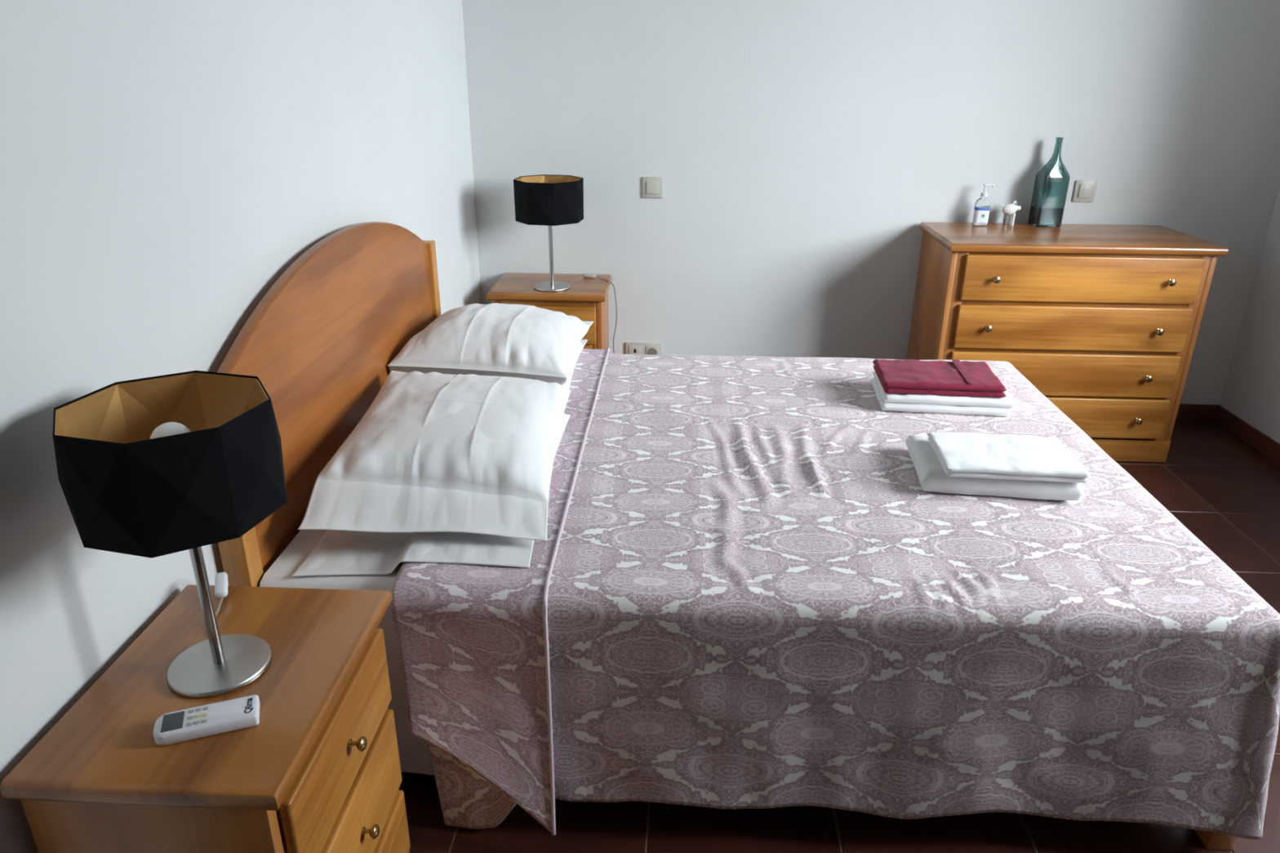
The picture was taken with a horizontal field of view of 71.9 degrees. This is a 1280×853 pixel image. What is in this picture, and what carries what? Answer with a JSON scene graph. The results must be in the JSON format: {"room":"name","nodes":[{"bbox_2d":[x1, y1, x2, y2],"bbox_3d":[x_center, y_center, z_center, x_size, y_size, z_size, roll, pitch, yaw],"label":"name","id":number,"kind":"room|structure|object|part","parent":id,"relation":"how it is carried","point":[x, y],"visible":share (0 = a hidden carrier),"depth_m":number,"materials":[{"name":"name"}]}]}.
{"room":"bedroom","nodes":[
{"label":"bedroom","id":0,"kind":"room"},
{"bbox_2d":[0,0,481,852],"bbox_3d":[-0.834,-0.398,1.347,0.150,2.630,4.700,1,23,2],"label":"wall","id":1,"kind":"structure","parent":0,"point":[164,164],"depth_m":1.37,"materials":[{"name":"white paint"}]},
{"bbox_2d":[398,420,1279,852],"bbox_3d":[0.776,0.817,1.769,3.089,0.080,4.400,1,23,2],"label":"floor","id":2,"kind":"structure","parent":0,"point":[1224,491],"depth_m":1.75,"materials":[{"name":"brown tile"}]},
{"bbox_2d":[0,584,410,852],"bbox_3d":[-0.583,0.617,1.369,0.358,0.581,0.446,1,23,2],"label":"nightstand","id":3,"kind":"object","parent":2,"relation":"on","point":[319,771],"visible":1,"depth_m":1.18,"materials":[{"name":"brown wood"}]},
{"bbox_3d":[-0.612,0.706,1.194,0.311,0.551,0.020,1,23,2],"label":"panel","id":4,"kind":"part","parent":3,"relation":"part of","materials":[{"name":"brown wood"}]},
{"bbox_2d":[52,370,287,697],"bbox_3d":[-0.612,0.190,1.283,0.257,0.536,0.407,-3,23,-8],"label":"table lamp","id":5,"kind":"object","parent":3,"relation":"on","point":[160,465],"visible":0.96,"depth_m":1.09,"materials":[{"name":"fabric"}]},
{"bbox_3d":[-0.600,0.040,1.140,0.257,0.149,0.257,-3,23,-8],"label":"lamp shade","id":6,"kind":"part","parent":5,"relation":"part of","materials":[{"name":"black fabric"}]},
{"bbox_3d":[-0.600,0.022,1.132,0.051,0.056,0.051,-3,23,-8],"label":"bulb","id":7,"kind":"part","parent":5,"relation":"part of","materials":[{"name":"white glass"}]},
{"bbox_3d":[-0.651,0.299,1.358,0.024,0.013,0.119,-10,25,-23],"label":"cord","id":8,"kind":"part","parent":5,"relation":"part of","materials":[{"name":"beige plastic"}]},
{"bbox_2d":[214,572,227,598],"bbox_3d":[-0.679,0.257,1.431,0.019,0.015,0.052,-8,36,-20],"label":"switch","id":9,"kind":"object","parent":5,"relation":"attached to","point":[220,579],"depth_m":1.42,"materials":[{"name":"white plastic"}]},
{"bbox_2d":[152,694,260,745],"bbox_3d":[-0.564,0.383,1.151,0.124,0.019,0.047,-8,24,-19],"label":"remote control","id":10,"kind":"object","parent":3,"relation":"on","point":[204,721],"visible":1,"depth_m":1.14,"materials":[{"name":"white plastic"}]},
{"bbox_2d":[244,697,253,713],"bbox_3d":[-0.515,0.368,1.165,0.011,0.001,0.030,-8,24,-19],"label":"print","id":11,"kind":"object","parent":10,"relation":"on","point":[248,702],"depth_m":1.16,"materials":[{"name":"black paint"}]},
{"bbox_3d":[-0.437,0.466,1.299,0.018,0.145,0.372,1,23,2],"label":"drawer","id":12,"kind":"part","parent":3,"relation":"part of","materials":[{"name":"brown wood"}]},
{"bbox_3d":[-0.415,0.467,1.298,0.026,0.022,0.022,1,23,2],"label":"knob","id":13,"kind":"part","parent":3,"relation":"part of","materials":[{"name":"gold metal"}]},
{"bbox_3d":[-0.438,0.625,1.365,0.018,0.160,0.372,1,23,2],"label":"drawer","id":14,"kind":"part","parent":3,"relation":"part of","materials":[{"name":"brown wood"}]},
{"bbox_3d":[-0.416,0.626,1.365,0.026,0.022,0.022,1,23,2],"label":"knob","id":15,"kind":"part","parent":3,"relation":"part of","materials":[{"name":"gold metal"}]},
{"bbox_3d":[-0.439,0.782,1.431,0.018,0.140,0.372,1,23,2],"label":"drawer","id":16,"kind":"part","parent":3,"relation":"part of","materials":[{"name":"brown wood"}]},
{"bbox_2d":[486,272,612,349],"bbox_3d":[-0.347,-0.287,3.549,0.446,0.581,0.358,1,23,2],"label":"nightstand","id":17,"kind":"object","parent":2,"relation":"on","point":[586,299],"visible":0.17,"depth_m":3.34,"materials":[{"name":"brown wood"}]},
{"bbox_3d":[-0.351,-0.464,3.340,0.348,0.033,0.019,1,23,2],"label":"rail","id":18,"kind":"part","parent":17,"relation":"part of","materials":[{"name":"brown wood"}]},
{"bbox_2d":[513,174,617,353],"bbox_3d":[-0.296,-0.594,3.395,0.366,0.706,0.256,-20,30,-39],"label":"table lamp","id":19,"kind":"object","parent":17,"relation":"on","point":[549,200],"visible":0.98,"depth_m":3.17,"materials":[{"name":"fabric"}]},
{"bbox_3d":[-0.334,-0.837,3.253,0.257,0.149,0.257,-5,23,-12],"label":"lamp shade","id":20,"kind":"part","parent":19,"relation":"part of","materials":[{"name":"black fabric"}]},
{"bbox_2d":[582,273,596,278],"bbox_3d":[-0.201,-0.604,3.536,0.052,0.015,0.019,4,23,8],"label":"switch","id":21,"kind":"object","parent":19,"relation":"attached to","point":[586,275],"depth_m":3.53,"materials":[{"name":"beige plastic"}]},
{"bbox_3d":[-0.103,-0.420,3.503,0.020,0.305,0.046,-5,23,-12],"label":"cord","id":22,"kind":"part","parent":19,"relation":"part of","materials":[{"name":"grey plastic"}]},
{"bbox_3d":[-0.352,-0.386,3.351,0.372,0.145,0.018,1,23,2],"label":"drawer","id":23,"kind":"part","parent":17,"relation":"part of","materials":[{"name":"brown wood"}]},
{"bbox_3d":[-0.352,-0.318,3.402,0.348,0.044,0.017,1,23,2],"label":"rail","id":24,"kind":"part","parent":17,"relation":"part of","materials":[{"name":"brown wood"}]},
{"bbox_3d":[-0.149,-0.276,3.565,0.020,0.551,0.311,1,23,2],"label":"panel","id":25,"kind":"part","parent":17,"relation":"part of","materials":[{"name":"brown wood"}]},
{"bbox_2d":[217,222,1238,849],"bbox_3d":[0.226,0.046,2.188,1.895,1.017,1.425,1,23,2],"label":"bed","id":26,"kind":"object","parent":2,"relation":"on","point":[322,341],"visible":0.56,"depth_m":1.93,"materials":[{"name":"brown wood"}]},
{"bbox_3d":[-0.728,0.343,1.653,0.048,0.867,0.050,1,23,2],"label":"post","id":27,"kind":"part","parent":26,"relation":"part of","materials":[{"name":"brown wood"}]},
{"bbox_3d":[-0.697,-0.084,2.200,0.028,0.797,1.290,1,23,2],"label":"headboard","id":28,"kind":"part","parent":26,"relation":"part of","materials":[{"name":"brown wood"}]},
{"bbox_3d":[-0.664,-0.170,2.889,0.048,0.867,0.050,1,23,2],"label":"post","id":29,"kind":"part","parent":26,"relation":"part of","materials":[{"name":"brown wood"}]},
{"bbox_3d":[1.112,0.665,1.660,0.052,0.290,0.060,1,23,2],"label":"leg","id":30,"kind":"part","parent":26,"relation":"part of","materials":[{"name":"brown wood"}]},
{"bbox_3d":[0.216,0.141,2.243,1.771,0.197,1.310,1,23,2],"label":"mattress","id":31,"kind":"object","parent":26,"relation":"on","visible":0},
{"bbox_2d":[259,529,434,775],"bbox_3d":[-0.300,0.227,2.306,0.734,0.424,1.404,1,23,2],"label":"sheet","id":32,"kind":"object","parent":31,"relation":"on","point":[415,757],"visible":0.04,"depth_m":1.67,"materials":[{"name":"white fabric"}]},
{"bbox_2d":[291,413,570,576],"bbox_3d":[-0.410,0.085,1.944,0.455,0.109,0.759,1,23,2],"label":"pillow","id":33,"kind":"object","parent":32,"relation":"on","point":[338,553],"visible":0.23,"depth_m":1.67,"materials":[{"name":"white fabric"}]},
{"bbox_2d":[297,370,570,541],"bbox_3d":[-0.408,0.016,1.958,0.462,0.134,0.715,0,23,-1],"label":"pillow","id":34,"kind":"object","parent":33,"relation":"on","point":[432,451],"visible":1,"depth_m":1.76,"materials":[{"name":"white fabric"}]},
{"bbox_2d":[561,339,587,389],"bbox_3d":[-0.408,-0.218,2.663,0.450,0.117,0.520,1,23,2],"label":"pillow","id":35,"kind":"object","parent":32,"relation":"on","point":[580,347],"visible":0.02,"depth_m":2.65,"materials":[{"name":"white fabric"}]},
{"bbox_2d":[386,302,593,385],"bbox_3d":[-0.410,-0.258,2.603,0.492,0.191,0.610,1,23,2],"label":"pillow","id":36,"kind":"object","parent":35,"relation":"on","point":[532,342],"visible":0.96,"depth_m":2.38,"materials":[{"name":"white fabric"}]},
{"bbox_2d":[391,348,1279,839],"bbox_3d":[0.389,0.261,2.279,1.596,0.532,1.600,1,23,2],"label":"duvet","id":37,"kind":"object","parent":31,"relation":"on","point":[745,588],"visible":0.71,"depth_m":1.61,"materials":[{"name":"purple fabric"}]},
{"bbox_2d":[871,370,1017,417],"bbox_3d":[0.828,-0.097,2.432,0.350,0.052,0.229,3,23,6],"label":"towel","id":38,"kind":"object","parent":37,"relation":"on","point":[926,403],"visible":0.36,"depth_m":2.33,"materials":[{"name":"white fabric"}]},
{"bbox_2d":[871,359,1006,397],"bbox_3d":[0.812,-0.138,2.420,0.320,0.041,0.214,2,23,5],"label":"towel","id":39,"kind":"object","parent":38,"relation":"on","point":[907,376],"visible":1,"depth_m":2.36,"materials":[{"name":"red fabric"}]},
{"bbox_2d":[905,435,1085,501],"bbox_3d":[0.786,0.088,1.985,0.337,0.054,0.248,3,23,7],"label":"towel","id":40,"kind":"object","parent":37,"relation":"on","point":[932,477],"visible":0.43,"depth_m":1.88,"materials":[{"name":"white fabric"}]},
{"bbox_2d":[926,431,1091,483],"bbox_3d":[0.801,0.064,1.942,0.298,0.028,0.205,3,23,5],"label":"towel","id":41,"kind":"object","parent":40,"relation":"on","point":[964,455],"visible":1,"depth_m":1.91,"materials":[{"name":"white fabric"}]},
{"bbox_2d":[906,222,1228,462],"bbox_3d":[1.541,-0.323,3.363,0.927,0.812,0.466,1,23,2],"label":"dresser","id":42,"kind":"object","parent":2,"relation":"on","point":[1104,321],"visible":0.77,"depth_m":3.14,"materials":[{"name":"brown wood"}]},
{"bbox_3d":[1.103,-0.327,3.406,0.020,0.782,0.417,1,23,2],"label":"panel","id":43,"kind":"part","parent":42,"relation":"part of","materials":[{"name":"brown wood"}]},
{"bbox_2d":[972,182,994,225],"bbox_3d":[1.308,-0.847,3.362,0.060,0.154,0.038,1,23,2],"label":"pump bottle","id":44,"kind":"object","parent":42,"relation":"on","point":[982,205],"visible":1,"depth_m":3.35,"materials":[{"name":"white plastic"}]},
{"bbox_3d":[1.234,-0.348,3.130,0.025,0.025,0.026,1,23,2],"label":"knob","id":45,"kind":"part","parent":42,"relation":"part of","materials":[{"name":"gold metal"}]},
{"bbox_3d":[1.235,-0.510,3.063,0.025,0.025,0.026,1,23,2],"label":"knob","id":46,"kind":"part","parent":42,"relation":"part of","materials":[{"name":"gold metal"}]},
{"bbox_2d":[1000,200,1021,225],"bbox_3d":[1.414,-0.818,3.376,0.075,0.091,0.036,1,23,2],"label":"figurine","id":47,"kind":"object","parent":42,"relation":"on","point":[1008,209],"visible":1,"depth_m":3.36,"materials":[{"name":"white ceramic"}]},
{"bbox_3d":[1.401,-0.794,3.376,0.012,0.046,0.012,1,23,2],"label":"leg","id":48,"kind":"part","parent":47,"relation":"part of","materials":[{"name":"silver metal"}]},
{"bbox_3d":[1.427,-0.793,3.375,0.012,0.046,0.012,1,23,2],"label":"leg","id":49,"kind":"part","parent":47,"relation":"part of","materials":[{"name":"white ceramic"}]},
{"bbox_2d":[1027,137,1070,226],"bbox_3d":[1.550,-0.920,3.322,0.102,0.322,0.072,-2,23,-5],"label":"glass bottle","id":50,"kind":"object","parent":42,"relation":"on","point":[1051,182],"visible":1,"depth_m":3.31,"materials":[{"name":"teal glass"}]},
{"bbox_3d":[1.532,-0.277,3.191,0.783,0.039,0.017,1,23,2],"label":"rail","id":51,"kind":"part","parent":42,"relation":"part of","materials":[{"name":"brown wood"}]},
{"bbox_3d":[1.531,-0.188,3.205,0.807,0.160,0.018,1,23,2],"label":"drawer","id":52,"kind":"part","parent":42,"relation":"part of","materials":[{"name":"brown wood"}]},
{"bbox_3d":[1.532,-0.349,3.138,0.807,0.159,0.018,1,23,2],"label":"drawer","id":53,"kind":"part","parent":42,"relation":"part of","materials":[{"name":"brown wood"}]},
{"bbox_3d":[1.534,-0.438,3.124,0.783,0.040,0.017,1,23,2],"label":"rail","id":54,"kind":"part","parent":42,"relation":"part of","materials":[{"name":"brown wood"}]},
{"bbox_3d":[1.533,-0.511,3.071,0.807,0.161,0.018,1,23,2],"label":"drawer","id":55,"kind":"part","parent":42,"relation":"part of","materials":[{"name":"brown wood"}]},
{"bbox_3d":[1.534,-0.592,3.059,0.783,0.021,0.019,1,23,2],"label":"rail","id":56,"kind":"part","parent":42,"relation":"part of","materials":[{"name":"brown wood"}]},
{"bbox_3d":[1.532,-0.118,3.257,0.783,0.032,0.017,1,23,2],"label":"rail","id":57,"kind":"part","parent":42,"relation":"part of","materials":[{"name":"brown wood"}]},
{"bbox_3d":[1.530,-0.035,3.269,0.807,0.154,0.018,1,23,2],"label":"drawer","id":58,"kind":"part","parent":42,"relation":"part of","materials":[{"name":"brown wood"}]},
{"bbox_3d":[1.826,-0.020,3.236,0.025,0.025,0.026,1,23,2],"label":"knob","id":59,"kind":"part","parent":42,"relation":"part of","materials":[{"name":"gold metal"}]},
{"bbox_3d":[1.827,-0.172,3.173,0.025,0.025,0.026,1,23,2],"label":"knob","id":60,"kind":"part","parent":42,"relation":"part of","materials":[{"name":"gold metal"}]},
{"bbox_3d":[1.828,-0.334,3.106,0.025,0.025,0.026,1,23,2],"label":"knob","id":61,"kind":"part","parent":42,"relation":"part of","materials":[{"name":"gold metal"}]},
{"bbox_3d":[1.829,-0.496,3.038,0.025,0.025,0.026,1,23,2],"label":"knob","id":62,"kind":"part","parent":42,"relation":"part of","materials":[{"name":"gold metal"}]},
{"bbox_3d":[1.981,-0.306,3.370,0.020,0.782,0.417,1,23,2],"label":"panel","id":63,"kind":"part","parent":42,"relation":"part of","materials":[{"name":"brown wood"}]},
{"bbox_2d":[462,0,1279,404],"bbox_3d":[0.891,-1.231,3.379,3.089,2.630,0.150,1,23,2],"label":"wall","id":64,"kind":"structure","parent":0,"point":[801,150],"depth_m":3.35,"materials":[{"name":"white paint"}]},
{"bbox_2d":[625,342,662,355],"bbox_3d":[0.016,-0.315,3.716,0.153,0.080,0.012,1,23,2],"label":"wall socket","id":65,"kind":"object","parent":64,"relation":"attached to","point":[631,348],"visible":0.59,"depth_m":3.71,"materials":[{"name":"grey plastic"}]},
{"bbox_2d":[642,176,662,197],"bbox_3d":[0.050,-0.936,3.456,0.080,0.080,0.014,1,23,2],"label":"light switch","id":66,"kind":"object","parent":64,"relation":"attached to","point":[652,187],"visible":1,"depth_m":3.45,"materials":[{"name":"grey plastic"}]},
{"bbox_2d":[1071,180,1097,201],"bbox_3d":[1.706,-0.902,3.385,0.080,0.080,0.014,1,23,2],"label":"light switch","id":67,"kind":"object","parent":64,"relation":"attached to","point":[1084,190],"visible":1,"depth_m":3.38,"materials":[{"name":"grey plastic"}]},
{"bbox_2d":[1175,404,1217,421],"bbox_3d":[0.875,-0.093,3.765,3.078,0.072,0.011,1,23,2],"label":"baseboard","id":68,"kind":"structure","parent":64,"relation":"attached to","point":[1197,412],"depth_m":3.70,"materials":[{"name":"brown tile"}]},
{"bbox_2d":[1219,186,1279,443],"bbox_3d":[2.496,-0.320,1.210,0.340,2.630,4.700,1,23,2],"label":"wall","id":69,"kind":"structure","parent":0,"point":[1251,389],"depth_m":3.43,"materials":[{"name":"white paint"}]},
{"bbox_2d":[1213,404,1279,466],"bbox_3d":[2.314,0.784,1.677,0.011,0.072,4.400,1,23,2],"label":"baseboard","id":70,"kind":"structure","parent":69,"relation":"attached to","point":[1246,433],"depth_m":3.48,"materials":[{"name":"brown tile"}]}
]}

